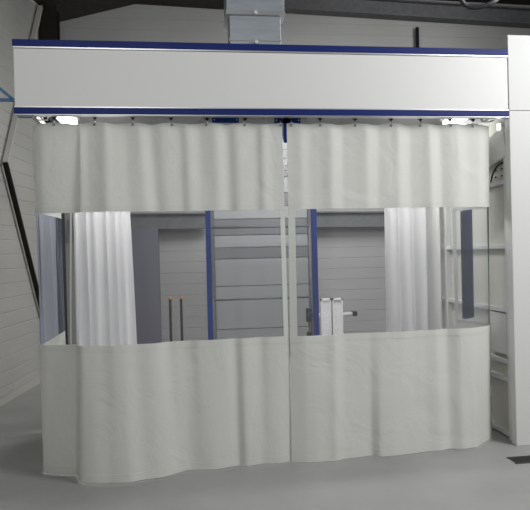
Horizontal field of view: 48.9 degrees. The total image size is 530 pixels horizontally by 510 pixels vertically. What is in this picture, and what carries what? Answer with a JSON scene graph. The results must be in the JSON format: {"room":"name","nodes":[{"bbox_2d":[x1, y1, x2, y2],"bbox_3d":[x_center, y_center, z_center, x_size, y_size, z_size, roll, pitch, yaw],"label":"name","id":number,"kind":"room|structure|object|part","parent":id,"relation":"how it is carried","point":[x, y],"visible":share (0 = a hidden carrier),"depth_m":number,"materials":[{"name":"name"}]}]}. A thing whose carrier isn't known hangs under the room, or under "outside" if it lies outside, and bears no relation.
{"room":"industrial workshop","nodes":[
{"label":"industrial workshop","id":0,"kind":"room"},
{"bbox_2d":[0,0,40,397],"bbox_3d":[-2.956,-0.860,2.334,0.120,5.043,12.676,-1,0,-1],"label":"wall","id":1,"kind":"structure","parent":0,"point":[19,309],"depth_m":6.95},
{"bbox_2d":[0,87,31,117],"bbox_3d":[-2.407,-1.577,4.715,1.088,0.930,0.030,-1,0,-7],"label":"wall bracket","id":2,"kind":"object","parent":1,"relation":"attached to","point":[10,98],"visible":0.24,"depth_m":4.74,"materials":[{"name":"blue metal"}]},
{"bbox_3d":[-2.396,-1.256,4.717,1.080,0.022,0.030,-1,0,-7],"label":"arm","id":3,"kind":"part","parent":2,"relation":"part of","materials":[{"name":"blue paint"}]},
{"bbox_2d":[0,375,39,406],"bbox_3d":[-2.815,1.619,2.298,0.030,0.080,12.374,-1,0,-1],"label":"baseboard","id":4,"kind":"structure","parent":1,"relation":"attached to","point":[11,395],"depth_m":6.84,"materials":[{"name":"silver metal"}]},
{"bbox_2d":[2,162,38,306],"bbox_3d":[-2.901,0.059,7.184,0.056,2.222,1.296,-1,0,-1],"label":"brace","id":5,"kind":"object","parent":1,"relation":"attached to","point":[6,167],"visible":0.64,"depth_m":6.94,"materials":[{"name":"metal"}]},
{"bbox_2d":[3,5,42,163],"bbox_3d":[-2.955,-2.175,7.169,0.059,2.292,1.267,-1,0,-1],"label":"brace","id":6,"kind":"object","parent":1,"relation":"attached to","point":[9,145],"visible":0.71,"depth_m":6.80,"materials":[{"name":"silver metal"}]},
{"bbox_2d":[0,357,529,509],"bbox_3d":[1.676,1.597,2.995,15.000,0.100,12.750,-1,0,-7],"label":"floor","id":7,"kind":"structure","parent":0,"point":[482,477],"depth_m":4.04,"materials":[{"name":"concrete"}]},
{"bbox_2d":[41,5,67,344],"bbox_3d":[-2.858,-0.850,7.915,0.270,4.970,0.280,-1,0,-7],"label":"steel column","id":8,"kind":"structure","parent":7,"relation":"on","point":[50,19],"depth_m":7.81,"materials":[{"name":"black metal"}]},
{"bbox_2d":[132,229,161,343],"bbox_3d":[-1.716,0.615,8.500,0.470,1.980,0.330,-1,0,-7],"label":"steel column","id":9,"kind":"structure","parent":7,"relation":"on","point":[145,242],"depth_m":8.40,"materials":[{"name":"grey metal"}]},
{"bbox_2d":[130,212,204,229],"bbox_3d":[-1.764,-0.489,8.508,1.871,0.245,0.160,-1,0,-7],"label":"steel beam","id":10,"kind":"structure","parent":9,"relation":"attached to","point":[195,220],"depth_m":8.53,"materials":[{"name":"grey metal"}]},
{"bbox_2d":[169,296,171,341],"bbox_3d":[-1.271,1.079,7.887,0.140,1.035,0.140,-1,0,-7],"label":"marker post","id":11,"kind":"object","parent":7,"relation":"on","point":[170,302],"visible":0.42,"depth_m":7.87,"materials":[{"name":"metal"}]},
{"bbox_2d":[180,296,182,340],"bbox_3d":[-1.125,1.076,7.906,0.140,1.035,0.140,-1,0,-7],"label":"marker post","id":12,"kind":"object","parent":7,"relation":"on","point":[181,303],"visible":0.42,"depth_m":7.89,"materials":[{"name":"metal"}]},
{"bbox_2d":[205,211,212,339],"bbox_3d":[-0.561,0.179,5.859,0.140,2.819,0.140,-1,0,-7],"label":"post","id":13,"kind":"object","parent":7,"relation":"on","point":[207,213],"visible":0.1,"depth_m":5.83,"materials":[{"name":"blue metal"}]},
{"bbox_2d":[212,225,312,339],"bbox_3d":[-0.035,0.580,8.044,1.460,1.972,0.100,-1,0,-7],"label":"frame","id":14,"kind":"object","parent":7,"relation":"on","point":[263,226],"visible":0.62,"depth_m":8.05,"materials":[{"name":"grey metal"}]},
{"bbox_3d":[-0.049,-0.389,8.041,1.370,0.034,0.034,-1,0,-7],"label":"rail","id":15,"kind":"part","parent":14,"relation":"part of","materials":[{"name":"grey metal"}]},
{"bbox_3d":[-0.035,0.601,8.044,1.350,0.026,0.026,-1,0,-7],"label":"rail","id":16,"kind":"part","parent":14,"relation":"part of","materials":[{"name":"grey metal"}]},
{"bbox_2d":[306,308,311,335],"bbox_3d":[0.597,1.132,7.822,0.070,0.840,0.080,-1,0,-7],"label":"control box","id":17,"kind":"object","parent":7,"relation":"on","point":[308,310],"visible":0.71,"depth_m":7.79,"materials":[{"name":"black plastic"}]},
{"bbox_2d":[311,209,319,335],"bbox_3d":[0.514,0.152,5.996,0.140,2.819,0.140,-1,0,-7],"label":"post","id":18,"kind":"object","parent":7,"relation":"on","point":[313,211],"visible":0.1,"depth_m":5.97,"materials":[{"name":"blue metal"}]},
{"bbox_2d":[307,298,357,334],"bbox_3d":[0.895,1.053,7.558,0.650,0.985,0.360,-1,0,-7],"label":"stand","id":19,"kind":"object","parent":7,"relation":"on","point":[328,326],"visible":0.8,"depth_m":7.54,"materials":[{"name":"white metal"}]},
{"bbox_3d":[0.791,1.030,7.544,0.136,0.935,0.060,-1,0,-7],"label":"panel frame","id":20,"kind":"part","parent":19,"relation":"part of","materials":[{"name":"white metal"}]},
{"bbox_3d":[0.944,1.027,7.564,0.136,0.935,0.060,-1,0,-7],"label":"panel frame","id":21,"kind":"part","parent":19,"relation":"part of","materials":[{"name":"white metal"}]},
{"bbox_2d":[440,119,511,440],"bbox_3d":[1.855,0.128,6.195,0.145,2.800,2.943,-1,0,-7],"label":"wall","id":22,"kind":"structure","parent":7,"relation":"on","point":[498,290],"depth_m":5.10,"materials":[{"name":"grey"}]},
{"bbox_2d":[32,117,488,124],"bbox_3d":[-0.030,-1.132,5.287,3.694,0.219,1.567,-1,0,-7],"label":"track","id":23,"kind":"object","parent":22,"relation":"attached to","point":[476,120],"depth_m":4.53,"materials":[{"name":"silver metal"}]},
{"bbox_3d":[-0.305,-1.041,4.502,0.205,0.040,0.010,-1,0,-7],"label":"blue plate","id":24,"kind":"part","parent":23,"relation":"part of","materials":[{"name":"blue metal"}]},
{"bbox_3d":[-0.238,-1.048,4.512,0.482,0.068,0.024,-1,0,-7],"label":"track bracket","id":25,"kind":"part","parent":23,"relation":"part of","materials":[{"name":"metal"}]},
{"bbox_2d":[266,118,306,142],"bbox_3d":[0.174,-0.986,4.564,0.325,0.213,0.024,-1,0,-7],"label":"bracket","id":26,"kind":"object","parent":23,"relation":"attached to","point":[284,121],"visible":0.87,"depth_m":4.56,"materials":[{"name":"blue metal"}]},
{"bbox_3d":[0.167,-0.976,4.563,0.046,0.193,0.012,-1,0,-7],"label":"stem","id":27,"kind":"part","parent":26,"relation":"part of","materials":[{"name":"blue metal"}]},
{"bbox_3d":[0.171,-1.058,4.572,0.325,0.068,0.008,-1,0,-7],"label":"backing plate","id":28,"kind":"part","parent":26,"relation":"part of","materials":[{"name":"white"}]},
{"bbox_3d":[0.176,-1.051,4.563,0.205,0.044,0.010,-1,0,-7],"label":"blue plate","id":29,"kind":"part","parent":26,"relation":"part of","materials":[{"name":"blue metal"}]},
{"bbox_2d":[33,117,493,136],"bbox_3d":[-0.005,-1.198,5.318,3.810,0.252,1.650,-1,0,-7],"label":"canopy frame","id":30,"kind":"object","parent":22,"relation":"on","point":[69,120],"depth_m":5.36,"materials":[{"name":"white metal"}]},
{"bbox_2d":[73,212,136,345],"bbox_3d":[-1.562,0.189,5.679,0.089,2.789,0.734,-1,0,42],"label":"curtain","id":31,"kind":"object","parent":30,"relation":"hanging from","point":[104,276],"visible":0.52,"depth_m":5.68,"materials":[{"name":"white fabric"}]},
{"bbox_3d":[-0.007,-1.284,5.318,3.810,0.080,1.650,-1,0,-7],"label":"booth canopy","id":32,"kind":"part","parent":30,"relation":"part of","materials":[{"name":"white metal"}]},
{"bbox_2d":[224,0,284,44],"bbox_3d":[-0.111,-2.509,5.339,0.530,2.375,0.350,-1,0,-7],"label":"air duct","id":33,"kind":"object","parent":30,"relation":"on","point":[246,21],"visible":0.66,"depth_m":5.20,"materials":[{"name":"silver metal"}]},
{"bbox_2d":[12,39,508,118],"bbox_3d":[0.064,-1.323,4.450,3.778,0.540,0.078,-1,0,-7],"label":"fascia","id":34,"kind":"object","parent":30,"relation":"attached to","point":[53,78],"visible":1,"depth_m":4.40,"materials":[{"name":"white metal"}]},
{"bbox_2d":[384,207,442,331],"bbox_3d":[1.525,0.112,6.092,0.642,2.789,0.146,-1,0,33],"label":"curtain","id":35,"kind":"object","parent":30,"relation":"hanging from","point":[413,275],"visible":0.43,"depth_m":6.06,"materials":[{"name":"white fabric"}]},
{"bbox_3d":[1.783,-1.200,5.175,0.240,0.171,0.547,-1,0,-7],"label":"tube lamp","id":36,"kind":"part","parent":30,"relation":"part of","materials":[{"name":"white plastic"}]},
{"bbox_3d":[1.871,0.128,5.967,0.050,2.800,0.056,-1,0,-7],"label":"post","id":37,"kind":"part","parent":22,"relation":"part of","materials":[{"name":"white"}]},
{"bbox_2d":[490,162,502,181],"bbox_3d":[1.972,-0.687,4.974,0.016,0.183,0.208,-1,0,-7],"label":"cable","id":38,"kind":"object","parent":22,"relation":"attached to","point":[499,164],"visible":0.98,"depth_m":5.00,"materials":[{"name":"black plastic"}]},
{"bbox_3d":[2.013,0.659,4.998,0.040,0.340,0.280,-1,0,-7],"label":"panel","id":39,"kind":"part","parent":22,"relation":"part of","materials":[{"name":"white metal"}]},
{"bbox_3d":[2.019,0.130,4.806,0.050,2.800,0.056,-1,0,-7],"label":"post","id":40,"kind":"part","parent":22,"relation":"part of","materials":[{"name":"white metal"}]},
{"bbox_2d":[503,35,529,445],"bbox_3d":[2.541,-0.128,4.771,1.150,3.290,0.071,-1,0,-7],"label":"column","id":41,"kind":"structure","parent":7,"relation":"on","point":[517,125],"depth_m":4.67,"materials":[{"name":"white"}]},
{"bbox_2d":[497,122,502,131],"bbox_3d":[1.930,-1.053,4.799,0.030,0.070,0.050,-1,0,-7],"label":"wall lamp","id":42,"kind":"object","parent":41,"relation":"attached to","point":[499,125],"visible":1,"depth_m":4.78,"materials":[{"name":"white"}]},
{"bbox_3d":[2.509,-1.471,4.765,1.150,0.602,0.071,-1,0,-7],"label":"panel","id":43,"kind":"part","parent":41,"relation":"part of","materials":[{"name":"white"}]},
{"bbox_2d":[507,455,529,463],"bbox_3d":[2.435,1.517,4.425,1.210,0.009,0.125,-1,0,-7],"label":"floor grate","id":44,"kind":"object","parent":7,"relation":"on","point":[525,458],"depth_m":4.36,"materials":[{"name":"black metal"}]},
{"bbox_2d":[34,0,529,21],"bbox_3d":[1.552,-3.467,2.973,15.000,1.430,12.750,-1,0,-7],"label":"ceiling","id":45,"kind":"structure","parent":0,"point":[67,9],"depth_m":8.51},
{"bbox_2d":[459,0,498,9],"bbox_3d":[2.724,-3.558,7.381,0.602,0.897,0.260,-1,0,-7],"label":"cable coil","id":46,"kind":"object","parent":45,"relation":"hanging from","point":[464,3],"visible":1,"depth_m":7.38,"materials":[{"name":"black plastic"}]},
{"bbox_2d":[60,0,529,344],"bbox_3d":[2.369,-1.298,9.264,11.500,5.599,0.120,-1,0,-7],"label":"wall","id":47,"kind":"structure","parent":0,"point":[351,260],"depth_m":8.97,"materials":[{"name":"grey metal"}]},
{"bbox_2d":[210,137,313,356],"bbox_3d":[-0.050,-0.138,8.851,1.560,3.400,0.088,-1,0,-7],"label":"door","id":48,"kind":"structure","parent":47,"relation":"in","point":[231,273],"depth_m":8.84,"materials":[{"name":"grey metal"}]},
{"bbox_3d":[-0.065,-0.647,8.869,1.420,0.180,0.048,-1,0,-7],"label":"panel","id":49,"kind":"part","parent":48,"relation":"part of","materials":[{"name":"grey"}]},
{"bbox_3d":[-0.054,-0.215,8.871,1.420,0.175,0.048,-1,0,-7],"label":"panel","id":50,"kind":"part","parent":48,"relation":"part of","materials":[{"name":"grey metal"}]},
{"bbox_3d":[-0.043,0.252,8.873,1.420,0.400,0.048,-1,0,-7],"label":"panel","id":51,"kind":"part","parent":48,"relation":"part of","materials":[{"name":"grey metal"}]},
{"bbox_3d":[-0.035,0.557,8.874,1.420,0.190,0.048,-1,0,-7],"label":"panel","id":52,"kind":"part","parent":48,"relation":"part of","materials":[{"name":"grey"}]},
{"bbox_3d":[-0.028,0.882,8.876,1.420,0.440,0.048,-1,0,-7],"label":"panel","id":53,"kind":"part","parent":48,"relation":"part of","materials":[{"name":"grey"}]},
{"bbox_3d":[-0.016,1.337,8.878,1.420,0.450,0.048,-1,0,-7],"label":"panel","id":54,"kind":"part","parent":48,"relation":"part of","materials":[{"name":"grey metal"}]},
{"bbox_3d":[-0.090,-1.680,8.864,1.420,0.155,0.048,-1,0,-7],"label":"panel","id":55,"kind":"part","parent":48,"relation":"part of","materials":[{"name":"grey plastic"}]},
{"bbox_3d":[-0.075,-1.062,8.867,1.420,0.230,0.048,-1,0,-7],"label":"panel","id":56,"kind":"part","parent":48,"relation":"part of","materials":[{"name":"grey"}]},
{"bbox_2d":[317,211,384,226],"bbox_3d":[1.509,-0.546,8.924,1.532,0.255,0.160,-1,0,-7],"label":"steel beam","id":57,"kind":"structure","parent":47,"relation":"attached to","point":[324,218],"depth_m":8.87,"materials":[{"name":"grey metal"}]},
{"bbox_2d":[284,0,529,27],"bbox_3d":[3.978,-3.791,9.294,7.987,0.515,0.180,-1,0,-7],"label":"roof beam","id":58,"kind":"structure","parent":47,"relation":"attached to","point":[407,10],"depth_m":9.07,"materials":[{"name":"grey metal"}]},
{"bbox_2d":[415,27,418,46],"bbox_3d":[2.439,-1.030,9.164,0.080,5.060,0.096,-1,0,-7],"label":"pipe","id":59,"kind":"object","parent":47,"relation":"attached to","point":[416,28],"visible":0.15,"depth_m":9.11,"materials":[{"name":"black plastic"}]},
{"bbox_3d":[-1.802,-1.006,4.739,0.040,0.078,0.030,-1,0,-7],"label":"trolley","id":60,"kind":"object","parent":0,"visible":0},
{"bbox_2d":[33,122,291,482],"bbox_3d":[-0.975,0.293,4.472,2.203,2.586,0.946,-1,0,21],"label":"curtain","id":61,"kind":"object","parent":60,"relation":"hanging from","point":[135,412],"visible":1,"depth_m":4.34,"materials":[{"name":"white fabric"}]},
{"bbox_3d":[-0.977,0.162,4.509,2.168,1.015,0.842,-1,0,21],"label":"window panel","id":62,"kind":"part","parent":61,"relation":"part of","materials":[{"name":"clear plastic"}]},
{"bbox_3d":[-1.002,-0.662,4.521,2.154,0.674,0.841,-1,0,21],"label":"panel","id":63,"kind":"part","parent":61,"relation":"part of","materials":[{"name":"white fabric"}]},
{"bbox_3d":[-0.970,1.117,4.459,2.190,0.935,0.912,-1,0,23],"label":"panel","id":64,"kind":"part","parent":61,"relation":"part of","materials":[{"name":"white fabric"}]},
{"bbox_3d":[0.203,-1.054,4.541,0.040,0.078,0.030,-1,0,-7],"label":"trolley","id":65,"kind":"object","parent":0,"visible":0},
{"bbox_2d":[287,123,491,461],"bbox_3d":[1.039,0.243,4.636,1.788,2.586,0.547,-2,0,-25],"label":"curtain","id":66,"kind":"object","parent":65,"relation":"hanging from","point":[353,395],"visible":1,"depth_m":4.57,"materials":[{"name":"white fabric"}]},
{"bbox_3d":[1.036,-0.713,4.675,1.712,0.674,0.485,-2,0,-25],"label":"panel","id":67,"kind":"part","parent":66,"relation":"part of","materials":[{"name":"white fabric"}]},
{"bbox_3d":[1.074,1.067,4.613,1.773,0.935,0.528,-2,0,-27],"label":"panel","id":68,"kind":"part","parent":66,"relation":"part of","materials":[{"name":"white fabric"}]},
{"bbox_3d":[1.046,0.112,4.654,1.738,1.015,0.495,-2,0,-26],"label":"window panel","id":69,"kind":"part","parent":66,"relation":"part of","materials":[{"name":"clear plastic"}]}
]}

